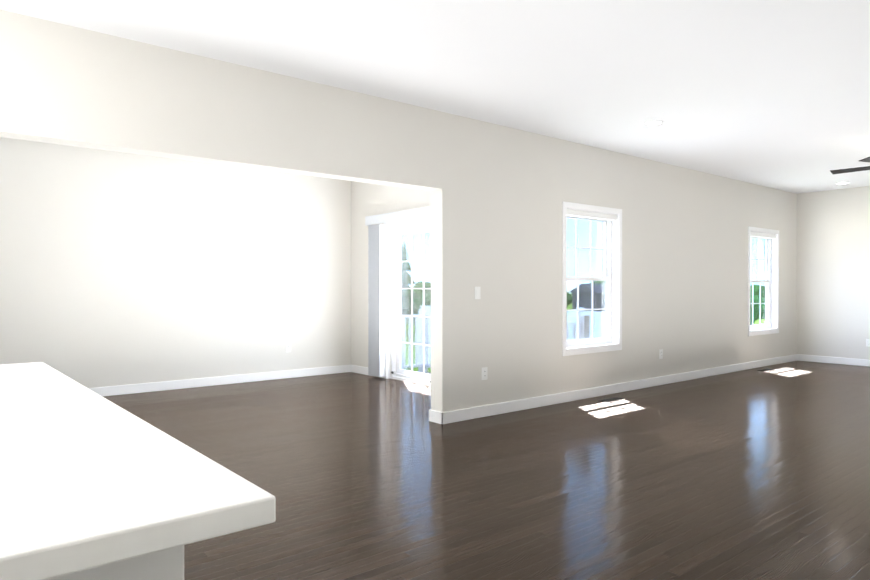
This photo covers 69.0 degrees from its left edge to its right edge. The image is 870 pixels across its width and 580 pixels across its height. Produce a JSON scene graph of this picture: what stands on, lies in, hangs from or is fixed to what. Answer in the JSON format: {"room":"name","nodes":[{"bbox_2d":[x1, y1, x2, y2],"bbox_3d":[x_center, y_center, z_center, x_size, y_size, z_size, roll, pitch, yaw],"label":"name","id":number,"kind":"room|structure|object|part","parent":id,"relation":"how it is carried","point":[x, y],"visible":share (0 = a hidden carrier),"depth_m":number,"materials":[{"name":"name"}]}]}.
{"room":"empty living room","nodes":[
{"label":"empty living room","id":0,"kind":"room"},
{"bbox_2d":[0,137,350,387],"bbox_3d":[-3.676,-0.198,7.052,6.300,2.740,0.160,0,0,-40],"label":"wall","id":1,"kind":"structure","parent":0,"point":[119,268],"depth_m":7.38,"materials":[{"name":"paint"}]},
{"bbox_2d":[88,365,351,396],"bbox_3d":[-3.621,1.120,6.990,6.300,0.105,0.014,0,0,-40],"label":"baseboard","id":2,"kind":"structure","parent":1,"relation":"attached to","point":[231,379],"depth_m":7.75,"materials":[{"name":"white wood"}]},
{"bbox_2d":[351,181,430,377],"bbox_3d":[-0.119,-0.201,7.846,0.200,2.740,3.460,0,0,-40],"label":"wall","id":3,"kind":"structure","parent":0,"point":[368,199],"depth_m":8.74,"materials":[{"name":"paint"}]},
{"bbox_2d":[352,365,372,375],"bbox_3d":[-1.008,1.113,8.758,0.018,0.105,0.550,0,0,-40],"label":"baseboard","id":4,"kind":"structure","parent":3,"relation":"attached to","point":[356,369],"depth_m":8.78,"materials":[{"name":"white wood"}]},
{"bbox_2d":[368,224,384,376],"bbox_3d":[-0.761,0.136,8.379,0.086,2.001,0.307,0,0,-40],"label":"vertical blind","id":5,"kind":"object","parent":3,"relation":"attached to","point":[376,299],"visible":1,"depth_m":8.32,"materials":[{"name":"fabric"}]},
{"bbox_2d":[365,206,430,225],"bbox_3d":[-0.159,-0.925,7.642,0.092,0.120,2.340,0,0,-40],"label":"valance","id":6,"kind":"object","parent":3,"relation":"attached to","point":[423,212],"visible":0.46,"depth_m":7.92,"materials":[{"name":"fabric"}]},
{"bbox_2d":[384,217,430,385],"bbox_3d":[0.001,0.129,7.654,0.162,2.080,1.930,0,0,-40],"label":"sliding door","id":7,"kind":"structure","parent":3,"relation":"in","point":[407,300],"depth_m":8.14,"materials":[{"name":"glass"}]},
{"bbox_2d":[0,10,796,411],"bbox_3d":[1.048,-0.196,6.462,12.840,2.740,0.160,0,0,-40],"label":"wall","id":8,"kind":"structure","parent":0,"point":[500,194],"depth_m":5.82,"materials":[{"name":"paint"}]},
{"bbox_2d":[429,409,435,421],"bbox_3d":[0.424,1.123,6.066,1.234,0.105,0.014,0,0,-40],"label":"baseboard","id":9,"kind":"structure","parent":8,"relation":"attached to","point":[432,413],"depth_m":5.64,"materials":[{"name":"white wood"}]},
{"bbox_2d":[475,287,479,298],"bbox_3d":[0.393,0.027,5.811,0.070,0.115,0.012,0,0,-40],"label":"light switch","id":10,"kind":"object","parent":8,"relation":"attached to","point":[477,292],"visible":1,"depth_m":5.80,"materials":[{"name":"white plastic"}]},
{"bbox_2d":[482,367,487,379],"bbox_3d":[0.462,0.777,5.873,0.070,0.115,0.009,0,0,-40],"label":"electrical outlet","id":11,"kind":"object","parent":8,"relation":"attached to","point":[484,373],"visible":1,"depth_m":5.87,"materials":[{"name":"white plastic"}]},
{"bbox_2d":[562,201,621,355],"bbox_3d":[1.688,-0.118,6.975,1.050,1.610,0.173,0,0,-40],"label":"window","id":12,"kind":"structure","parent":8,"relation":"in","point":[611,218],"depth_m":7.07,"materials":[{"name":"white plastic"}]},
{"bbox_3d":[1.655,-0.122,7.015,0.774,1.326,0.034,0,0,-40],"label":"window glass","id":13,"kind":"part","parent":12,"relation":"part of","materials":[{"name":"clear glass"}]},
{"bbox_2d":[436,354,799,423],"bbox_3d":[3.005,1.116,7.966,7.634,0.105,0.018,0,0,-40],"label":"baseboard","id":14,"kind":"structure","parent":8,"relation":"attached to","point":[438,417],"depth_m":6.88,"materials":[{"name":"white wood"}]},
{"bbox_2d":[659,349,662,358],"bbox_3d":[2.784,0.789,7.788,0.070,0.115,0.009,0,0,-40],"label":"electrical outlet","id":15,"kind":"object","parent":8,"relation":"attached to","point":[660,353],"visible":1,"depth_m":7.79,"materials":[{"name":"white plastic"}]},
{"bbox_2d":[748,226,778,335],"bbox_3d":[4.952,-0.129,9.666,1.050,1.610,0.173,0,0,-40],"label":"window","id":16,"kind":"structure","parent":8,"relation":"in","point":[771,280],"depth_m":9.88,"materials":[{"name":"white plastic"}]},
{"bbox_3d":[4.919,-0.133,9.706,0.774,1.326,0.034,0,0,-40],"label":"window glass","id":17,"kind":"part","parent":16,"relation":"part of","materials":[{"name":"clear glass"}]},
{"bbox_2d":[0,0,869,193],"bbox_3d":[1.910,-1.621,5.301,12.980,0.120,9.960,0,0,-40],"label":"ceiling","id":18,"kind":"structure","parent":0,"point":[774,94],"depth_m":4.29,"materials":[{"name":"paint"}]},
{"bbox_2d":[644,120,663,125],"bbox_3d":[2.048,-1.561,5.920,0.176,0.006,0.176,0,0,-40],"label":"recessed light","id":19,"kind":"object","parent":18,"relation":"in","point":[652,123],"visible":1,"depth_m":5.92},
{"bbox_2d":[830,157,869,173],"bbox_3d":[4.813,-1.386,6.560,1.272,0.360,1.237,0,0,-40],"label":"fan","id":20,"kind":"object","parent":18,"relation":"hanging from","point":[848,170],"visible":1,"depth_m":6.85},
{"bbox_2d":[103,361,869,579],"bbox_3d":[1.910,1.239,5.312,12.980,0.120,9.960,0,0,-40],"label":"floor","id":21,"kind":"structure","parent":0,"point":[751,474],"depth_m":3.97,"materials":[{"name":"brown wood"}]},
{"bbox_2d":[64,550,183,579],"bbox_3d":[-1.471,0.769,1.538,1.090,0.850,1.850,0,0,-40],"label":"kitchen island","id":22,"kind":"object","parent":21,"relation":"on","point":[169,566],"depth_m":1.13,"materials":[{"name":"wood"}]},
{"bbox_2d":[0,362,275,579],"bbox_3d":[-1.379,0.324,1.424,1.150,0.040,2.200,0,0,-40],"label":"island countertop","id":23,"kind":"structure","parent":22,"relation":"on","point":[88,485],"depth_m":0.99,"materials":[{"name":"white stone"}]},
{"bbox_2d":[599,397,624,401],"bbox_3d":[1.892,1.171,6.749,0.320,0.004,0.120,0,0,-40],"label":"floor vent","id":24,"kind":"object","parent":21,"relation":"in","point":[612,399],"visible":1,"depth_m":6.75,"materials":[{"name":"brown metal"}]},
{"bbox_2d":[797,186,869,359],"bbox_3d":[7.449,-0.205,8.681,0.140,2.740,4.880,0,0,-40],"label":"wall","id":25,"kind":"structure","parent":0,"point":[833,273],"depth_m":9.97,"materials":[{"name":"paint"}]},
{"bbox_2d":[800,354,869,366],"bbox_3d":[7.401,1.113,8.620,0.018,0.105,4.560,0,0,-40],"label":"baseboard","id":26,"kind":"structure","parent":25,"relation":"attached to","point":[810,358],"depth_m":9.95,"materials":[{"name":"white wood"}]},
{"bbox_2d":[866,339,869,346],"bbox_3d":[6.590,0.802,9.610,0.009,0.115,0.070,0,0,-40],"label":"electrical outlet","id":27,"kind":"object","parent":25,"relation":"attached to","point":[868,342],"visible":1,"depth_m":9.61,"materials":[{"name":"white plastic"}]},
{"label":"outside","id":28,"kind":"structure","parent":0,"visible":0},
{"bbox_2d":[753,319,764,324],"bbox_3d":[6.773,1.669,70.393,220.000,0.300,220.000,0,0,-40],"label":"ground","id":29,"kind":"structure","parent":28,"point":[758,321],"depth_m":32.98,"materials":[{"name":"green plant"}]},
{"bbox_2d":[750,284,764,298],"bbox_3d":[19.301,0.964,37.456,2.592,2.627,2.593,0,0,-40],"label":"tree","id":30,"kind":"object","parent":29,"relation":"on","point":[757,292],"depth_m":36.46,"materials":[{"name":"green plant"}]},
{"bbox_2d":[750,293,764,324],"bbox_3d":[12.696,0.977,26.782,2.720,2.441,2.397,0,0,-40],"label":"tree","id":31,"kind":"object","parent":29,"relation":"on","point":[756,306],"depth_m":26.05,"materials":[{"name":"green plant"}]}
]}

